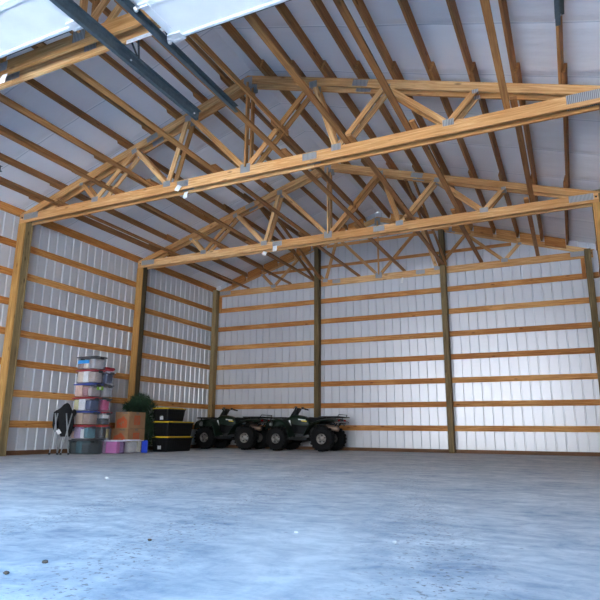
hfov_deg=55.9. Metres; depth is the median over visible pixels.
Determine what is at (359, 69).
purlin
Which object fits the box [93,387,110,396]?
cloth bundle
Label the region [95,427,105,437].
cloth bundle
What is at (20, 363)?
wall girt
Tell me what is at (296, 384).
wall girt
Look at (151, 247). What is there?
roof purlin
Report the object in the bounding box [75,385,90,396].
carton
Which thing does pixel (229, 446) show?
skirt board
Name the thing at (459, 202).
roof purlin
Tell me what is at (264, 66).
purlin
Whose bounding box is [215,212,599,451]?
wall
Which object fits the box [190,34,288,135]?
brace
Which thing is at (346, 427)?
wall girt
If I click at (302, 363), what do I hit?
wall girt
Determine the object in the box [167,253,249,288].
brace
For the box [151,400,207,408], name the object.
wall girt
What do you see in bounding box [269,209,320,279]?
brace
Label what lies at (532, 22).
ceiling
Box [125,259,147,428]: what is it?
timber post
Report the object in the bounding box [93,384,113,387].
storage bin
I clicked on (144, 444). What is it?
plastic lid
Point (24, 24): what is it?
door
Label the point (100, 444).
cloth bundle
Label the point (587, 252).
timber post
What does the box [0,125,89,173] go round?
roof purlin
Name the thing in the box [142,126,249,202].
roof purlin
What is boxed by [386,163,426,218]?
roof purlin
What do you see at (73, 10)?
door track
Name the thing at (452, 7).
purlin
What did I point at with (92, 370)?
storage bin
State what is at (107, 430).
carton
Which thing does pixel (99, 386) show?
storage bin
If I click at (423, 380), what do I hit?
wall girt
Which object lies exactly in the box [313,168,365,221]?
roof purlin
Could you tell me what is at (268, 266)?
block
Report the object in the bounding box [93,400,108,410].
cloth bundle
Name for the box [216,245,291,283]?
brace
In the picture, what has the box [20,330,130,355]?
wall girt
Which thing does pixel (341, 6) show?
brace
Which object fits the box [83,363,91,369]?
cloth bundle
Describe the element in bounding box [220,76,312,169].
roof purlin
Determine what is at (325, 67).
purlin
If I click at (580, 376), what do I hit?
wall girt
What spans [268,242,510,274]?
gable girt
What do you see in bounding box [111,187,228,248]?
brace
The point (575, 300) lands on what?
wall girt
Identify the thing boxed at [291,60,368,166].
purlin
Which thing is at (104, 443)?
carton
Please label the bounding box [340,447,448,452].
skirt board
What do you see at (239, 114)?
brace
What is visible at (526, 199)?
brace
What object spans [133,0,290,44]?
door
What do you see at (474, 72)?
roof purlin
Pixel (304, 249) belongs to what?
block
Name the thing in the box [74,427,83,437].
cloth bundle
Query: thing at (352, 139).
brace
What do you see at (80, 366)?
carton
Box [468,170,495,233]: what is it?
roof purlin
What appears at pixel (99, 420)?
cloth bundle
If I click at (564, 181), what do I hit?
roof purlin
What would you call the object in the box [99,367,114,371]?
cloth
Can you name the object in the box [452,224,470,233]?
block
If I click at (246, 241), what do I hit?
brace
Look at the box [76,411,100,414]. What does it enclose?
storage bin
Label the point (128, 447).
cloth bundle
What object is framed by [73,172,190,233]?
roof purlin
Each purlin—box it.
[0,93,110,161]
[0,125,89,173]
[0,153,79,196]
[0,181,58,206]
[24,79,133,147]
[29,197,154,251]
[31,45,168,143]
[50,184,173,242]
[69,32,182,117]
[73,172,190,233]
[89,0,218,113]
[94,156,210,223]
[117,141,229,213]
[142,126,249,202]
[148,244,231,284]
[166,109,269,192]
[167,234,247,276]
[184,36,244,98]
[186,224,262,267]
[193,93,290,181]
[204,215,278,261]
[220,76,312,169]
[221,22,265,75]
[223,204,295,252]
[244,193,312,246]
[253,13,290,62]
[259,59,350,164]
[264,182,319,230]
[275,3,326,77]
[286,173,347,229]
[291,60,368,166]
[310,0,359,78]
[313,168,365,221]
[321,60,398,169]
[341,163,389,217]
[352,0,394,79]
[355,60,423,172]
[361,160,404,215]
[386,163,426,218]
[391,61,450,175]
[397,0,432,80]
[412,165,446,215]
[429,61,477,178]
[440,168,472,230]
[446,0,472,81]
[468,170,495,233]
[470,62,506,181]
[498,0,515,82]
[498,173,518,236]
[514,62,537,184]
[531,176,543,240]
[556,15,563,83]
[561,63,569,187]
[563,177,568,244]
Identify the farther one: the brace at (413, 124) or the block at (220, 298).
the block at (220, 298)
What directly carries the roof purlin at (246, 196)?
on the roof truss at (568, 199)
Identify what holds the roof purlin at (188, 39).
on the roof truss at (81, 45)
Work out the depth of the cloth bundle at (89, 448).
11.98 m
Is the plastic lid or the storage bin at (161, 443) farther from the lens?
the storage bin at (161, 443)
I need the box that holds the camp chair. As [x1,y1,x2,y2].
[48,403,75,454]
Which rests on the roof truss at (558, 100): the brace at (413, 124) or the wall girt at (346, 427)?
the brace at (413, 124)
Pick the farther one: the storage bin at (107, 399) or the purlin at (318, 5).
the storage bin at (107, 399)
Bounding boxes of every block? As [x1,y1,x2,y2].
[219,297,221,311]
[232,275,245,286]
[248,268,261,279]
[263,260,277,272]
[280,252,293,264]
[296,246,310,255]
[348,218,363,229]
[390,213,402,222]
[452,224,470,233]
[473,225,492,236]
[496,229,516,240]
[520,232,540,244]
[544,236,565,248]
[580,258,586,277]
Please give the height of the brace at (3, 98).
0.038 m
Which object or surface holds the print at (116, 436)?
attached to the cardboard box at (116, 433)
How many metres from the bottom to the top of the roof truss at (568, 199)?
1.930 m
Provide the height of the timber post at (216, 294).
4.931 m
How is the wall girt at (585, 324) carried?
attached to the wall at (575, 313)
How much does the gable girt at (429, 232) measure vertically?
0.089 m
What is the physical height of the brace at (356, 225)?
0.038 m
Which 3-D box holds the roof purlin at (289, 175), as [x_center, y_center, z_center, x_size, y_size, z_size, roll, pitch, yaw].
[0.549,-2.571,15.147,0.080,0.153,4.025,-6,-14,25]
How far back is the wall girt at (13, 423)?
11.83 m
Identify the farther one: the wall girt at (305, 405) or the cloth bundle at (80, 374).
the wall girt at (305, 405)
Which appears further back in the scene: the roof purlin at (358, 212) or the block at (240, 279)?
the block at (240, 279)
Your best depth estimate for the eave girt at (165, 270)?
17.05 m
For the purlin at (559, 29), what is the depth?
7.00 m
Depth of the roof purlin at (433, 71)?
9.42 m
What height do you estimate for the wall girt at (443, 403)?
0.140 m
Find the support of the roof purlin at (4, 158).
on the roof truss at (81, 45)
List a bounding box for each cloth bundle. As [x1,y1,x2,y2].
[71,442,75,452]
[74,399,78,409]
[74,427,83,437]
[75,441,90,452]
[77,372,83,382]
[81,443,98,453]
[82,387,91,396]
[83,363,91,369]
[83,413,96,423]
[84,427,94,437]
[85,400,98,409]
[88,372,101,382]
[88,387,99,396]
[89,359,103,368]
[90,441,101,451]
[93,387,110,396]
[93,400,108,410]
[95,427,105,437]
[96,418,108,423]
[97,373,112,383]
[119,442,122,452]
[123,442,136,452]
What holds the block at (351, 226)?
attached to the roof truss at (575, 252)
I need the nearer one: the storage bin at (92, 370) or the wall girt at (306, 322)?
the storage bin at (92, 370)
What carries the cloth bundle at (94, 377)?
in the storage bin at (92, 370)
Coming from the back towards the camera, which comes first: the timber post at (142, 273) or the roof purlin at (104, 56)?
the timber post at (142, 273)
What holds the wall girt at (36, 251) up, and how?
attached to the wall at (43, 238)
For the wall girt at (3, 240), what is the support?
attached to the wall at (43, 238)
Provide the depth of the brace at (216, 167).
11.27 m
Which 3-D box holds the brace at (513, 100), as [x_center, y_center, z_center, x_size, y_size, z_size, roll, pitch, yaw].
[3.794,-2.288,9.525,0.088,0.038,4.285,-6,-14,25]
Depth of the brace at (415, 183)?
14.04 m
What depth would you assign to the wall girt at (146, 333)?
16.35 m
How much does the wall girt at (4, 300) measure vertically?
0.140 m
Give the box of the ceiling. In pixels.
[0,0,599,287]
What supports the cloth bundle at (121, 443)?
in the storage bin at (104, 440)
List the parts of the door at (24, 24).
rail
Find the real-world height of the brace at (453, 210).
0.038 m
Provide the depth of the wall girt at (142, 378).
16.07 m
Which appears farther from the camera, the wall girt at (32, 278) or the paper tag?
the wall girt at (32, 278)
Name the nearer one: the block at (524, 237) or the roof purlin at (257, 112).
the roof purlin at (257, 112)
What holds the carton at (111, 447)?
in the storage bin at (104, 440)
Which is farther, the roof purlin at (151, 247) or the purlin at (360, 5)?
the roof purlin at (151, 247)
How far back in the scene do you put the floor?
3.18 m
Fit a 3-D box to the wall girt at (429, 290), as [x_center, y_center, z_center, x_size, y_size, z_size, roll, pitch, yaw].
[2.241,-0.116,16.062,3.699,0.140,0.038,-6,-14,25]
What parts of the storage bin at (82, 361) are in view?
lid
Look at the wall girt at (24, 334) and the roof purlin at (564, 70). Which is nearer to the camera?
the roof purlin at (564, 70)
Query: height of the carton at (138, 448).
0.240 m
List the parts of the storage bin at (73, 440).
lid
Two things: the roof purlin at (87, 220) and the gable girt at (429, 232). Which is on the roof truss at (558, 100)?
the roof purlin at (87, 220)
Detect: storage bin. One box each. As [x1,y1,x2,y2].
[68,439,103,442]
[72,397,101,400]
[73,425,98,428]
[74,383,102,389]
[76,369,105,372]
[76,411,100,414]
[77,356,107,363]
[90,398,112,401]
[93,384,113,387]
[95,425,111,428]
[104,440,125,441]
[126,439,143,440]
[152,421,193,435]
[152,436,192,451]
[153,407,185,421]
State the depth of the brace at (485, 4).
6.67 m
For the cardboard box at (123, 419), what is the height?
0.376 m
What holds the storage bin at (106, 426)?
on the storage bin
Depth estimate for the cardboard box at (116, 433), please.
13.15 m
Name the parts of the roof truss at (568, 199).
gusset plate, gusset plate, gusset plate, gusset plate, gusset plate, gusset plate, gusset plate, gusset plate, gusset plate, gusset plate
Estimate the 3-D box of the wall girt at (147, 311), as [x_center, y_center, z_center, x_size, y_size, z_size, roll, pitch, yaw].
[-3.547,0.589,16.604,0.038,0.140,3.663,-6,-14,25]
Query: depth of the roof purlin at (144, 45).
9.46 m
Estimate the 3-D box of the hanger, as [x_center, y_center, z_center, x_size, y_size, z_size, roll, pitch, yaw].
[-1.623,-2.822,6.216,0.570,0.121,0.190,-6,-14,25]
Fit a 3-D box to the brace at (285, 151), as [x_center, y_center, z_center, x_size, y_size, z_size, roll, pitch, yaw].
[0.649,-1.977,10.981,0.088,0.038,4.285,-6,-14,25]
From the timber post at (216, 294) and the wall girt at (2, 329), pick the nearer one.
the wall girt at (2, 329)
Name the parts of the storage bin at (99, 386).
lid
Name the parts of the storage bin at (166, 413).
lid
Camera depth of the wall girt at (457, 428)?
13.66 m
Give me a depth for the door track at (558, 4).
5.57 m
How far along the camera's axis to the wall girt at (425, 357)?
15.59 m
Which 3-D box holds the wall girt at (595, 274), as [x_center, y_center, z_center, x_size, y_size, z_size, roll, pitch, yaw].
[5.588,-0.447,14.513,3.694,0.140,0.038,-6,-14,25]
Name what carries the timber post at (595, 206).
on the floor
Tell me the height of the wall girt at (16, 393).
0.140 m
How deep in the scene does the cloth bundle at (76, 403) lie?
12.34 m
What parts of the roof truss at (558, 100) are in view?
gusset plate, gusset plate, gusset plate, gusset plate, gusset plate, gusset plate, gusset plate, gusset plate, gusset plate, gusset plate, gusset plate, gusset plate, gusset plate, gusset plate, gusset plate, gusset plate, gusset plate, gusset plate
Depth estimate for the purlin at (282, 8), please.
8.38 m
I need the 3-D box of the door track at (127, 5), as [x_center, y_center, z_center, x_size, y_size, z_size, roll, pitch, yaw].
[-2.135,-0.902,4.185,0.090,4.615,5.992,-6,-14,25]
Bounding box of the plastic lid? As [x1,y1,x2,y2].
[141,440,147,452]
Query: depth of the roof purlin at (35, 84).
9.81 m
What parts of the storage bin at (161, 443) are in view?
lid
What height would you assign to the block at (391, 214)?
0.402 m
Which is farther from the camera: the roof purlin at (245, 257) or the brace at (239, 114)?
the roof purlin at (245, 257)
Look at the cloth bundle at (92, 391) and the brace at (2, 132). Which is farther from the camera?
the cloth bundle at (92, 391)
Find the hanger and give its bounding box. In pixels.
[126,28,166,58]
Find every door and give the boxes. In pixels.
[0,0,83,58]
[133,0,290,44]
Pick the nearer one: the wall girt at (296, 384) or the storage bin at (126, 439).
the storage bin at (126, 439)
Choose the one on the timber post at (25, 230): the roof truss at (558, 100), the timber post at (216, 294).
the roof truss at (558, 100)
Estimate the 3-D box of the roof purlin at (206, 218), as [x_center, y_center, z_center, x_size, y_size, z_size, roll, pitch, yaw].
[-1.517,-1.665,15.939,0.080,0.153,4.025,-6,-14,25]
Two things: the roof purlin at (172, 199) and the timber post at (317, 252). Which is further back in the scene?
the timber post at (317, 252)
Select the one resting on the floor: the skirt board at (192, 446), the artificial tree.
the artificial tree
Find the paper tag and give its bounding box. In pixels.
[0,73,7,83]
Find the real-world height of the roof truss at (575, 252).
1.930 m
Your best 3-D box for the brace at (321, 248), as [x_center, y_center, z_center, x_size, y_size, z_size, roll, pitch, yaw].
[0.859,-1.118,14.694,0.088,0.038,4.025,-6,-14,25]
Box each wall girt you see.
[0,236,15,247]
[0,265,12,275]
[0,296,8,304]
[0,326,5,333]
[9,420,114,427]
[13,390,126,403]
[16,359,128,379]
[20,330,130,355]
[24,301,132,332]
[27,274,133,309]
[30,246,135,287]
[140,376,208,388]
[142,353,209,369]
[143,330,210,349]
[145,308,210,330]
[147,286,211,312]
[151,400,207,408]
[215,403,313,408]
[216,382,313,389]
[217,340,313,350]
[217,361,313,369]
[218,320,313,331]
[219,300,313,312]
[321,287,440,303]
[321,309,441,323]
[321,332,442,344]
[321,355,443,364]
[321,378,444,386]
[321,401,446,407]
[333,425,447,430]
[447,272,598,291]
[448,296,599,313]
[450,321,599,336]
[451,347,594,359]
[452,373,597,382]
[453,399,599,406]
[455,426,599,431]
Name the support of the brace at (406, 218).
on the roof truss at (568, 199)
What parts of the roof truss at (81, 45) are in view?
gusset plate, gusset plate, gusset plate, gusset plate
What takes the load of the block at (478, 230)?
attached to the roof truss at (575, 252)
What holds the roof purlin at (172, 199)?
on the roof truss at (558, 100)
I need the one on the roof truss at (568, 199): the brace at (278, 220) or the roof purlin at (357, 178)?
the roof purlin at (357, 178)
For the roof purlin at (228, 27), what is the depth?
9.14 m
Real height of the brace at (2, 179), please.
0.038 m
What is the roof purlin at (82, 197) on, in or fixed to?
on the roof truss at (558, 100)
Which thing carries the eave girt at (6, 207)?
attached to the wall at (43, 238)
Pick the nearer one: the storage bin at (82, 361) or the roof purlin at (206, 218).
the storage bin at (82, 361)
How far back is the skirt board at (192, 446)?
16.57 m
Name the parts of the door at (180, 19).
rail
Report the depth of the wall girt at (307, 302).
17.53 m
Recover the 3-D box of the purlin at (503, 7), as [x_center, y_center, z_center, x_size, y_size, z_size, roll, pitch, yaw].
[2.268,-3.471,6.386,0.080,0.153,4.365,-6,-14,25]
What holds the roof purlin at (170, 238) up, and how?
on the roof truss at (568, 199)
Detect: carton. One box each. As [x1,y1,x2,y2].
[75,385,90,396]
[75,413,84,423]
[78,364,89,369]
[78,399,89,409]
[80,429,83,437]
[83,371,91,382]
[97,414,108,417]
[102,441,106,452]
[105,427,108,437]
[105,442,119,452]
[131,441,140,451]
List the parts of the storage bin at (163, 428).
lid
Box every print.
[113,433,124,439]
[116,416,126,427]
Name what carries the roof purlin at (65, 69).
on the roof truss at (81, 45)
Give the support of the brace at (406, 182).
attached to the timber post at (441, 237)
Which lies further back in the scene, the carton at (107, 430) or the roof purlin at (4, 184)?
the carton at (107, 430)
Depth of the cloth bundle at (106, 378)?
12.66 m
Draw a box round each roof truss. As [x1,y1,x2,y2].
[0,0,163,89]
[19,75,599,225]
[138,163,599,268]
[220,217,593,296]
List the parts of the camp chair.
leg, leg, folded seat, leg, leg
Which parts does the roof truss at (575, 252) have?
gusset plate, gusset plate, gusset plate, gusset plate, gusset plate, gusset plate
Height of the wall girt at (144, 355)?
0.140 m
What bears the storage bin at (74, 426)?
on the storage bin at (73, 440)
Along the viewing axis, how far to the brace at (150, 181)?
11.92 m
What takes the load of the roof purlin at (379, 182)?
on the roof truss at (568, 199)
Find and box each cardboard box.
[110,428,144,452]
[115,412,145,428]
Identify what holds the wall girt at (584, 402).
attached to the wall at (575, 313)
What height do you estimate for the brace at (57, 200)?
0.038 m
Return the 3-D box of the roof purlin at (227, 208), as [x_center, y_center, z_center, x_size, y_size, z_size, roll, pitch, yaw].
[-1.001,-1.891,15.741,0.080,0.153,4.025,-6,-14,25]
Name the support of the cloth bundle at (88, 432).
in the storage bin at (74, 426)
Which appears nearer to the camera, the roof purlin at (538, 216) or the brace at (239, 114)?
the brace at (239, 114)
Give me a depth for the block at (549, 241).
14.26 m
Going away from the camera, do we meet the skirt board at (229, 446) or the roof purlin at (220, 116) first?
the roof purlin at (220, 116)
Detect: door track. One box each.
[49,0,200,120]
[116,0,237,112]
[554,0,563,25]
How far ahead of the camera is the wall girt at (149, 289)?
16.60 m
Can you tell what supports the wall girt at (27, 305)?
attached to the wall at (43, 238)
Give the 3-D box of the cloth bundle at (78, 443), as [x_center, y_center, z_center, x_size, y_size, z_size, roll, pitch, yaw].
[-4.661,3.162,12.166,0.181,0.256,0.277,-6,-15,27]
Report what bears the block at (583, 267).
attached to the roof truss at (575, 252)
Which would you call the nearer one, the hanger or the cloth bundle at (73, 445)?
the hanger
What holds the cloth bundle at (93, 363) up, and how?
in the storage bin at (82, 361)
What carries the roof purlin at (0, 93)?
on the roof truss at (81, 45)
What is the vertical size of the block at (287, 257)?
0.402 m
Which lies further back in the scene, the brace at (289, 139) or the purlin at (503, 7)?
the brace at (289, 139)
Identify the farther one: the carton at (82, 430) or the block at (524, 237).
the block at (524, 237)
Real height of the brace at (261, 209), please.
1.121 m
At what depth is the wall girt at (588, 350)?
14.07 m
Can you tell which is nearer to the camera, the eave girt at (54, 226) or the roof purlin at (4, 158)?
the roof purlin at (4, 158)
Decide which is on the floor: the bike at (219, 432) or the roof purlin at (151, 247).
the bike at (219, 432)
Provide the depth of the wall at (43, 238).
13.52 m
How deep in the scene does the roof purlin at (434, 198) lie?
13.96 m
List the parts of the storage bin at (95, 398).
lid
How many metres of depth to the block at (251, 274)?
17.96 m
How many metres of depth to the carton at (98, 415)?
12.51 m
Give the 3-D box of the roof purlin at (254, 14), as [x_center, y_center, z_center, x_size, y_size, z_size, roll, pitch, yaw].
[-0.815,-4.218,8.060,0.080,0.153,4.365,-6,-14,25]
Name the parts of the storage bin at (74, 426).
lid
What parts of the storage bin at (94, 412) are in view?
lid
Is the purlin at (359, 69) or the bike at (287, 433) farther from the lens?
the bike at (287, 433)
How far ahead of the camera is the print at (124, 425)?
13.15 m
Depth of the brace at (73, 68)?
8.03 m
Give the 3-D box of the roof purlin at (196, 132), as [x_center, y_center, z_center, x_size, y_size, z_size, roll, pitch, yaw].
[-1.499,-3.050,12.284,0.080,0.153,4.365,-6,-14,25]
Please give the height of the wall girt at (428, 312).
0.140 m
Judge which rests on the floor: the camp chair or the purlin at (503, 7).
the camp chair
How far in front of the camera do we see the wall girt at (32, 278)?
13.19 m
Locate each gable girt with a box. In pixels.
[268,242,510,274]
[327,231,432,247]
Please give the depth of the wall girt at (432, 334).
15.72 m
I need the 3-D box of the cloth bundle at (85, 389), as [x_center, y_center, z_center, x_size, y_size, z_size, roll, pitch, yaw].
[-4.622,2.009,12.395,0.167,0.206,0.230,-6,-14,26]
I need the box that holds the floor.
[0,447,599,599]
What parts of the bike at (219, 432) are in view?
nose panel, panel, frame, seat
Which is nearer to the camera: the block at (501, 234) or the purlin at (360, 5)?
the purlin at (360, 5)
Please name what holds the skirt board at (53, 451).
attached to the wall at (43, 238)
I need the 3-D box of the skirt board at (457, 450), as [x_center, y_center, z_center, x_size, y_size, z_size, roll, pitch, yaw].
[5.555,3.667,13.563,3.694,0.090,0.038,-6,-14,25]
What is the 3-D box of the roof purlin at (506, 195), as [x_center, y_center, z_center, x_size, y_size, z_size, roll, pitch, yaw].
[4.817,-2.116,12.966,0.080,0.153,4.025,-6,-14,25]
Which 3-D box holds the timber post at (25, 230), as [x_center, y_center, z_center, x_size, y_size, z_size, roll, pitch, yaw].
[-5.805,0.580,11.454,0.190,4.980,0.211,-6,-14,25]
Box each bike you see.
[194,407,271,449]
[265,406,349,451]
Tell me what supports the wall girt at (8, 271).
attached to the wall at (43, 238)
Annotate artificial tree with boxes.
[121,392,157,449]
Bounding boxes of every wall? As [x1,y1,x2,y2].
[0,210,212,450]
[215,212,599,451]
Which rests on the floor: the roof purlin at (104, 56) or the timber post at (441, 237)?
the timber post at (441, 237)
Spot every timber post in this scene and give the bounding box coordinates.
[0,212,32,455]
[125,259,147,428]
[208,290,219,447]
[314,247,320,448]
[438,229,455,452]
[584,248,599,392]
[591,189,599,269]
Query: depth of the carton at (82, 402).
12.25 m
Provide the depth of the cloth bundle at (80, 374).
12.44 m
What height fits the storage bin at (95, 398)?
0.292 m
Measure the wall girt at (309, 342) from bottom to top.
0.140 m
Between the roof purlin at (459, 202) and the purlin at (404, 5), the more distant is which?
the roof purlin at (459, 202)
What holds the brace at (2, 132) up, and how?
on the roof truss at (81, 45)
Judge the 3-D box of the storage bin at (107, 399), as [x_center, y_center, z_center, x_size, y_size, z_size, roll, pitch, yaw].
[-4.462,2.343,12.641,0.478,0.292,0.300,-5,-14,24]
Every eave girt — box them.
[0,201,24,216]
[24,211,140,262]
[141,258,215,291]
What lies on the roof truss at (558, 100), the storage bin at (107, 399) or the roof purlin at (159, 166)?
the roof purlin at (159, 166)
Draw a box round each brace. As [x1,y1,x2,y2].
[0,94,153,186]
[0,129,119,193]
[0,176,62,206]
[36,42,217,172]
[54,199,179,255]
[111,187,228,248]
[114,0,286,157]
[146,179,257,243]
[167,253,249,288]
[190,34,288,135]
[211,164,310,235]
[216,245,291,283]
[244,14,350,143]
[245,240,313,280]
[260,207,313,278]
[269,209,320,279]
[271,120,357,210]
[281,148,365,227]
[298,232,359,275]
[333,0,411,130]
[346,133,415,220]
[353,223,405,270]
[404,216,444,264]
[405,181,439,265]
[409,119,461,213]
[413,181,446,265]
[450,208,482,262]
[480,0,510,109]
[510,96,534,202]
[523,197,539,255]
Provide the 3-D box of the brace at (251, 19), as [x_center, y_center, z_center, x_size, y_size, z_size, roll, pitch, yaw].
[0.007,-2.823,7.338,0.088,0.038,4.265,-6,-14,25]
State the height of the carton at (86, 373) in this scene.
0.238 m
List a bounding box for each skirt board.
[6,448,102,455]
[148,445,198,449]
[214,445,313,449]
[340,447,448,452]
[456,449,599,456]
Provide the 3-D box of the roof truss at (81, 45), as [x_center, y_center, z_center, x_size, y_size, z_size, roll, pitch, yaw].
[-2.451,-3.774,6.681,10.995,1.930,0.261,-6,-14,25]
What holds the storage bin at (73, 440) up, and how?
on the floor
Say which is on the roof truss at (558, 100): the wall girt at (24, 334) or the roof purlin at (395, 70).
the roof purlin at (395, 70)
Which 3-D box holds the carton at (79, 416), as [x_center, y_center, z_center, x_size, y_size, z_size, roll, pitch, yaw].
[-4.720,2.578,12.310,0.199,0.238,0.232,-6,-14,25]
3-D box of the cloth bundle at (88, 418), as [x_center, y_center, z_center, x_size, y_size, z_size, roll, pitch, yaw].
[-4.538,2.567,12.231,0.192,0.232,0.244,-6,-14,25]
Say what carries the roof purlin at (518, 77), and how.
on the roof truss at (558, 100)
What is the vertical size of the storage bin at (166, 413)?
0.327 m
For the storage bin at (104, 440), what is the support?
on the floor
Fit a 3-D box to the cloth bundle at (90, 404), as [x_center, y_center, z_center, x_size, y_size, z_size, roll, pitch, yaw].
[-4.515,2.282,12.281,0.161,0.216,0.246,-6,-15,27]
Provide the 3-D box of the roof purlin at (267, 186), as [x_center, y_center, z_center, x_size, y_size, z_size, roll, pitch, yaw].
[0.033,-2.344,15.345,0.080,0.153,4.025,-6,-14,25]
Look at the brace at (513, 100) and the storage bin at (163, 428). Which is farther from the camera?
the storage bin at (163, 428)

